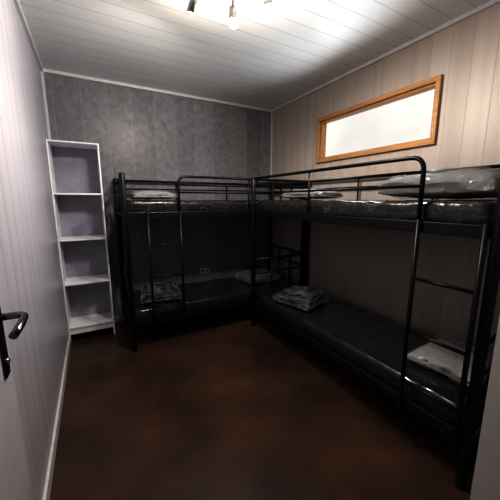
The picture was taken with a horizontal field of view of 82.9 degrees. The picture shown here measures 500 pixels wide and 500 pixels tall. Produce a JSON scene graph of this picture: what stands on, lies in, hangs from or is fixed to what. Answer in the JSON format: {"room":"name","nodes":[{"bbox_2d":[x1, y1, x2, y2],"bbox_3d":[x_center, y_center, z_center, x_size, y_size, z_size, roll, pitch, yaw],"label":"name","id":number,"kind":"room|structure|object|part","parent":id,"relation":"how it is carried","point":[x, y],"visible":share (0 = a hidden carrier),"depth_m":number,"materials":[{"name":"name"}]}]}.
{"room":"dormitory","nodes":[
{"label":"dormitory","id":0,"kind":"room"},
{"bbox_2d":[0,0,68,499],"bbox_3d":[-0.856,-0.057,0.843,0.120,2.400,4.100,-5,11,-29],"label":"wall","id":1,"kind":"structure","parent":0,"point":[31,283],"depth_m":1.37,"materials":[{"name":"white wood"}]},
{"bbox_2d":[0,294,32,499],"bbox_3d":[-0.475,0.191,0.437,0.110,2.028,0.815,-5,11,-29],"label":"door","id":2,"kind":"structure","parent":1,"relation":"in","point":[15,483],"depth_m":0.75,"materials":[{"name":"paint"}]},
{"bbox_3d":[-0.651,0.242,0.744,0.006,0.195,0.036,-5,11,-29],"label":"handle plate","id":3,"kind":"part","parent":2,"relation":"part of","materials":[{"name":"metal"}]},
{"bbox_3d":[-0.595,0.188,0.706,0.063,0.033,0.123,-5,11,-29],"label":"handle lever","id":4,"kind":"part","parent":2,"relation":"part of","materials":[{"name":"metal"}]},
{"bbox_2d":[13,0,43,71],"bbox_3d":[-1.100,-1.328,1.213,0.020,0.025,2.800,-5,11,-29],"label":"trim","id":5,"kind":"structure","parent":1,"relation":"attached to","point":[16,2],"depth_m":1.85,"materials":[{"name":"white wood"}]},
{"bbox_2d":[42,336,70,499],"bbox_3d":[-1.197,0.959,1.788,0.014,0.070,1.850,-5,11,-29],"label":"baseboard","id":6,"kind":"structure","parent":1,"relation":"attached to","point":[50,468],"depth_m":1.52,"materials":[{"name":"white wood"}]},
{"bbox_2d":[44,73,270,315],"bbox_3d":[-0.789,-0.483,3.255,2.611,2.400,0.120,-5,11,-29],"label":"wall","id":7,"kind":"structure","parent":0,"point":[139,134],"depth_m":3.10,"materials":[{"name":"grey paint"}]},
{"bbox_2d":[41,71,50,138],"bbox_3d":[-1.785,-0.361,2.636,0.018,2.375,0.018,-5,11,-29],"label":"trim","id":8,"kind":"structure","parent":7,"relation":"attached to","point":[42,72],"depth_m":2.47,"materials":[{"name":"white wood"}]},
{"bbox_2d":[114,315,135,322],"bbox_3d":[-0.593,0.659,3.490,1.965,0.070,0.014,-5,11,-29],"label":"baseboard","id":9,"kind":"structure","parent":7,"relation":"attached to","point":[119,318],"depth_m":3.04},
{"bbox_2d":[43,68,271,111],"bbox_3d":[-0.755,-1.641,2.989,2.371,0.025,0.020,-5,11,-29],"label":"trim","id":10,"kind":"structure","parent":7,"relation":"attached to","point":[44,70],"depth_m":2.83,"materials":[{"name":"white wood"}]},
{"bbox_2d":[200,267,209,273],"bbox_3d":[-0.546,0.251,3.444,0.120,0.066,0.013,-5,11,-29],"label":"wall socket","id":11,"kind":"object","parent":7,"relation":"attached to","point":[202,270],"visible":1,"depth_m":3.44,"materials":[{"name":"plastic"}]},
{"bbox_2d":[270,112,272,178],"bbox_3d":[0.274,-0.594,3.756,0.014,2.305,0.014,-5,11,-29],"label":"trim","id":12,"kind":"structure","parent":7,"relation":"attached to","point":[271,112],"depth_m":3.63,"materials":[{"name":"white wood"}]},
{"bbox_2d":[19,0,490,109],"bbox_3d":[0.234,-1.393,1.221,2.611,0.100,4.340,-5,11,-29],"label":"ceiling","id":13,"kind":"structure","parent":0,"point":[266,62],"depth_m":1.99,"materials":[{"name":"white wood"}]},
{"bbox_2d":[187,0,272,28],"bbox_3d":[-0.103,-1.274,1.460,0.447,0.216,0.083,0,10,-1],"label":"ceiling light","id":14,"kind":"object","parent":13,"relation":"attached to","point":[267,4],"visible":1,"depth_m":1.45,"materials":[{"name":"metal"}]},
{"bbox_3d":[-0.297,-1.249,1.449,0.052,0.078,0.066,-5,11,-29],"label":"lamp shade","id":15,"kind":"part","parent":14,"relation":"part of","materials":[{"name":"metal"}]},
{"bbox_3d":[-0.087,-1.237,1.482,0.052,0.072,0.052,-5,11,-29],"label":"lamp shade","id":16,"kind":"part","parent":14,"relation":"part of","materials":[{"name":"silver metal"}]},
{"bbox_3d":[-0.087,-1.196,1.489,0.044,0.053,0.047,-5,11,-29],"label":"bulb","id":17,"kind":"part","parent":14,"relation":"part of","materials":[{"name":"white glass"}]},
{"bbox_3d":[0.095,-1.282,1.449,0.052,0.073,0.052,-5,11,-29],"label":"lamp shade","id":18,"kind":"part","parent":14,"relation":"part of","materials":[{"name":"silver metal"}]},
{"bbox_3d":[0.096,-1.242,1.456,0.047,0.054,0.047,-5,11,-29],"label":"bulb","id":19,"kind":"part","parent":14,"relation":"part of","materials":[{"name":"white glass"}]},
{"bbox_2d":[50,305,482,499],"bbox_3d":[0.234,1.069,1.655,2.611,0.100,4.340,-5,11,-29],"label":"floor","id":20,"kind":"structure","parent":0,"point":[216,405],"depth_m":1.65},
{"bbox_2d":[45,139,114,340],"bbox_3d":[-1.551,-0.058,2.645,0.381,1.775,0.278,-5,11,-29],"label":"shelving unit","id":21,"kind":"object","parent":20,"relation":"on","point":[74,167],"visible":0.98,"depth_m":2.70,"materials":[{"name":"white laminate"}]},
{"bbox_3d":[-1.712,-0.042,2.557,0.013,1.775,0.278,-5,11,-29],"label":"panel","id":22,"kind":"part","parent":21,"relation":"part of","materials":[{"name":"white laminate"}]},
{"bbox_3d":[-1.551,-0.925,2.492,0.355,0.013,0.278,-5,11,-29],"label":"panel","id":23,"kind":"part","parent":21,"relation":"part of","materials":[{"name":"white laminate"}]},
{"bbox_3d":[-1.551,-0.506,2.566,0.355,0.015,0.270,-5,11,-29],"label":"shelf","id":24,"kind":"part","parent":21,"relation":"part of","materials":[{"name":"white laminate"}]},
{"bbox_3d":[-1.551,-0.112,2.636,0.355,0.015,0.270,-5,11,-29],"label":"shelf","id":25,"kind":"part","parent":21,"relation":"part of","materials":[{"name":"white laminate"}]},
{"bbox_3d":[-1.551,0.282,2.705,0.355,0.015,0.270,-5,11,-29],"label":"shelf","id":26,"kind":"part","parent":21,"relation":"part of","materials":[{"name":"white laminate"}]},
{"bbox_3d":[-1.551,0.686,2.776,0.355,0.015,0.270,-5,11,-29],"label":"shelf","id":27,"kind":"part","parent":21,"relation":"part of","materials":[{"name":"white laminate"}]},
{"bbox_3d":[-1.390,-0.073,2.733,0.013,1.775,0.278,-5,11,-29],"label":"panel","id":28,"kind":"part","parent":21,"relation":"part of","materials":[{"name":"white laminate"}]},
{"bbox_2d":[113,172,306,351],"bbox_3d":[-0.365,0.009,3.051,1.864,1.503,0.736,-5,11,-29],"label":"bunk bed","id":29,"kind":"object","parent":20,"relation":"on","point":[119,187],"visible":0.74,"depth_m":2.58,"materials":[{"name":"black metal"}]},
{"bbox_3d":[-1.164,-0.466,2.525,0.036,0.327,0.680,-5,11,-29],"label":"rail","id":30,"kind":"part","parent":29,"relation":"part of","materials":[{"name":"black metal"}]},
{"bbox_3d":[-1.329,0.033,2.915,0.044,1.503,0.044,-5,11,-29],"label":"post","id":31,"kind":"part","parent":29,"relation":"part of","materials":[{"name":"black metal"}]},
{"bbox_3d":[-1.164,0.364,2.671,0.036,0.492,0.680,-5,11,-29],"label":"rail","id":32,"kind":"part","parent":29,"relation":"part of","materials":[{"name":"black metal"}]},
{"bbox_3d":[-0.999,0.136,2.329,0.044,1.503,0.044,-5,11,-29],"label":"post","id":33,"kind":"part","parent":29,"relation":"part of","materials":[{"name":"black metal"}]},
{"bbox_3d":[-0.203,-0.348,2.692,1.785,0.054,0.026,-5,11,-29],"label":"rail","id":34,"kind":"part","parent":29,"relation":"part of","materials":[{"name":"black metal"}]},
{"bbox_3d":[-0.533,-0.624,3.247,1.820,0.300,0.021,-5,11,-29],"label":"guard rail","id":35,"kind":"part","parent":29,"relation":"part of","materials":[{"name":"black metal"}]},
{"bbox_3d":[-0.203,0.568,2.853,1.785,0.054,0.026,-5,11,-29],"label":"rail","id":36,"kind":"part","parent":29,"relation":"part of","materials":[{"name":"black metal"}]},
{"bbox_2d":[127,200,279,211],"bbox_3d":[-0.368,-0.465,2.973,1.751,0.120,0.637,-5,11,-29],"label":"mattress","id":37,"kind":"object","parent":29,"relation":"on","point":[132,205],"visible":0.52,"depth_m":2.52,"materials":[{"name":"fabric"}]},
{"bbox_2d":[126,190,177,198],"bbox_3d":[-0.902,-0.501,2.565,0.407,0.090,0.387,-7,12,-34],"label":"pillow","id":38,"kind":"object","parent":37,"relation":"on","point":[146,194],"visible":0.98,"depth_m":2.45,"materials":[{"name":"fabric"}]},
{"bbox_2d":[133,276,295,320],"bbox_3d":[-0.368,0.455,3.136,1.750,0.110,0.637,-5,11,-29],"label":"mattress","id":39,"kind":"object","parent":29,"relation":"on","point":[221,291],"visible":0.58,"depth_m":2.90,"materials":[{"name":"fabric"}]},
{"bbox_2d":[143,282,179,304],"bbox_3d":[-0.862,0.402,2.744,0.400,0.130,0.371,-4,11,-20],"label":"blanket","id":40,"kind":"object","parent":39,"relation":"on","point":[163,292],"visible":0.95,"depth_m":2.63,"materials":[{"name":"grey fabric"}]},
{"bbox_2d":[237,268,278,284],"bbox_3d":[0.095,0.303,3.360,0.469,0.110,0.349,-7,12,-34],"label":"pillow","id":41,"kind":"object","parent":39,"relation":"on","point":[245,276],"visible":0.73,"depth_m":3.26,"materials":[{"name":"grey fabric"}]},
{"bbox_3d":[-0.015,-0.543,2.763,1.390,0.310,0.021,-5,11,-29],"label":"guard rail","id":42,"kind":"part","parent":29,"relation":"part of","materials":[{"name":"black metal"}]},
{"bbox_3d":[0.263,-0.120,3.784,0.044,1.503,0.044,-5,11,-29],"label":"post","id":43,"kind":"part","parent":29,"relation":"part of","materials":[{"name":"black metal"}]},
{"bbox_3d":[0.428,0.210,3.540,0.036,0.492,0.680,-5,11,-29],"label":"rail","id":44,"kind":"part","parent":29,"relation":"part of","materials":[{"name":"black metal"}]},
{"bbox_3d":[0.428,-0.619,3.394,0.036,0.327,0.680,-5,11,-29],"label":"rail","id":45,"kind":"part","parent":29,"relation":"part of","materials":[{"name":"black metal"}]},
{"bbox_3d":[0.593,-0.017,3.198,0.044,1.503,0.044,-5,11,-29],"label":"post","id":46,"kind":"part","parent":29,"relation":"part of","materials":[{"name":"black metal"}]},
{"bbox_2d":[251,156,499,490],"bbox_3d":[0.790,0.167,2.151,0.736,1.503,1.964,-5,11,-29],"label":"bunk bed","id":47,"kind":"object","parent":20,"relation":"on","point":[466,436],"visible":0.77,"depth_m":1.35,"materials":[{"name":"black metal"}]},
{"bbox_3d":[0.032,0.050,2.819,0.044,1.503,0.044,-5,11,-29],"label":"post","id":48,"kind":"part","parent":47,"relation":"part of","materials":[{"name":"black metal"}]},
{"bbox_3d":[0.330,0.300,3.031,0.680,0.492,0.036,-5,11,-29],"label":"rail","id":49,"kind":"part","parent":47,"relation":"part of","materials":[{"name":"black metal"}]},
{"bbox_3d":[0.330,-0.529,2.884,0.680,0.327,0.036,-5,11,-29],"label":"rail","id":50,"kind":"part","parent":47,"relation":"part of","materials":[{"name":"black metal"}]},
{"bbox_3d":[0.627,-0.008,3.144,0.044,1.503,0.044,-5,11,-29],"label":"post","id":51,"kind":"part","parent":47,"relation":"part of","materials":[{"name":"black metal"}]},
{"bbox_3d":[0.424,-0.412,2.020,0.021,0.310,1.615,-5,11,-29],"label":"guard rail","id":52,"kind":"part","parent":47,"relation":"part of","materials":[{"name":"black metal"}]},
{"bbox_3d":[0.498,0.704,2.082,0.026,0.054,1.885,-5,11,-29],"label":"rail","id":53,"kind":"part","parent":47,"relation":"part of","materials":[{"name":"black metal"}]},
{"bbox_3d":[0.498,-0.212,1.920,0.026,0.054,1.885,-5,11,-29],"label":"rail","id":54,"kind":"part","parent":47,"relation":"part of","materials":[{"name":"black metal"}]},
{"bbox_2d":[258,286,489,428],"bbox_3d":[0.795,0.610,2.232,0.636,0.120,1.851,-5,11,-29],"label":"mattress","id":55,"kind":"object","parent":47,"relation":"on","point":[373,342],"visible":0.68,"depth_m":1.88,"materials":[{"name":"fabric"}]},
{"bbox_2d":[277,286,325,311],"bbox_3d":[0.466,0.422,2.568,0.399,0.130,0.373,9,14,43],"label":"blanket","id":56,"kind":"object","parent":55,"relation":"on","point":[304,299],"visible":1,"depth_m":2.48,"materials":[{"name":"grey fabric"}]},
{"bbox_2d":[407,335,492,385],"bbox_3d":[1.177,0.606,1.615,0.471,0.100,0.372,-6,12,-32],"label":"pillow","id":57,"kind":"object","parent":55,"relation":"on","point":[447,362],"visible":0.52,"depth_m":1.56,"materials":[{"name":"fabric"}]},
{"bbox_2d":[258,200,496,224],"bbox_3d":[0.795,-0.306,2.071,0.636,0.120,1.850,-5,11,-29],"label":"mattress","id":58,"kind":"object","parent":47,"relation":"on","point":[480,212],"visible":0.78,"depth_m":1.48,"materials":[{"name":"fabric"}]},
{"bbox_2d":[282,189,341,198],"bbox_3d":[0.533,-0.487,2.456,0.367,0.100,0.421,-7,12,-34],"label":"pillow","id":59,"kind":"object","parent":58,"relation":"on","point":[321,194],"visible":0.8,"depth_m":2.35,"materials":[{"name":"fabric"}]},
{"bbox_2d":[378,169,499,198],"bbox_3d":[1.093,-0.359,1.543,0.535,0.165,0.590,-6,12,-31],"label":"pillow","id":60,"kind":"object","parent":58,"relation":"on","point":[462,183],"visible":0.89,"depth_m":1.36,"materials":[{"name":"fabric"}]},
{"bbox_3d":[1.092,-0.442,2.215,0.021,0.300,1.920,-5,11,-29],"label":"guard rail","id":61,"kind":"part","parent":47,"relation":"part of","materials":[{"name":"black metal"}]},
{"bbox_3d":[0.963,0.341,1.165,0.044,1.503,0.044,-5,11,-29],"label":"post","id":62,"kind":"part","parent":47,"relation":"part of","materials":[{"name":"black metal"}]},
{"bbox_3d":[1.260,0.592,1.377,0.680,0.492,0.036,-5,11,-29],"label":"rail","id":63,"kind":"part","parent":47,"relation":"part of","materials":[{"name":"black metal"}]},
{"bbox_2d":[271,3,499,352],"bbox_3d":[1.323,-0.267,2.033,0.120,2.400,4.100,-5,11,-29],"label":"wall","id":64,"kind":"structure","parent":0,"point":[368,268],"depth_m":2.14,"materials":[{"name":"beige wood"}]},
{"bbox_2d":[316,74,442,162],"bbox_3d":[1.020,-1.028,2.416,0.136,0.435,1.175,-5,11,-29],"label":"window","id":65,"kind":"structure","parent":64,"relation":"in","point":[407,117],"depth_m":2.29,"materials":[{"name":"brown wood"}]},
{"bbox_3d":[1.038,-1.029,2.426,0.006,0.339,1.079,-5,11,-29],"label":"pane","id":66,"kind":"part","parent":65,"relation":"part of","materials":[{"name":"white glass"}]},
{"bbox_2d":[271,0,499,111],"bbox_3d":[0.954,-1.527,2.340,0.020,0.025,2.790,-5,11,-29],"label":"trim","id":67,"kind":"structure","parent":64,"relation":"attached to","point":[491,3],"depth_m":2.06,"materials":[{"name":"white wood"}]},
{"bbox_3d":[1.288,-0.099,1.079,0.880,2.400,0.100,-5,11,-29],"label":"wall","id":68,"kind":"structure","parent":0,"visible":0},
{"bbox_2d":[470,315,499,499],"bbox_3d":[0.907,-0.062,0.871,0.090,2.400,0.130,-5,11,-29],"label":"door frame","id":69,"kind":"structure","parent":68,"relation":"attached to","point":[486,477],"depth_m":1.00,"materials":[{"name":"white wood"}]}
]}

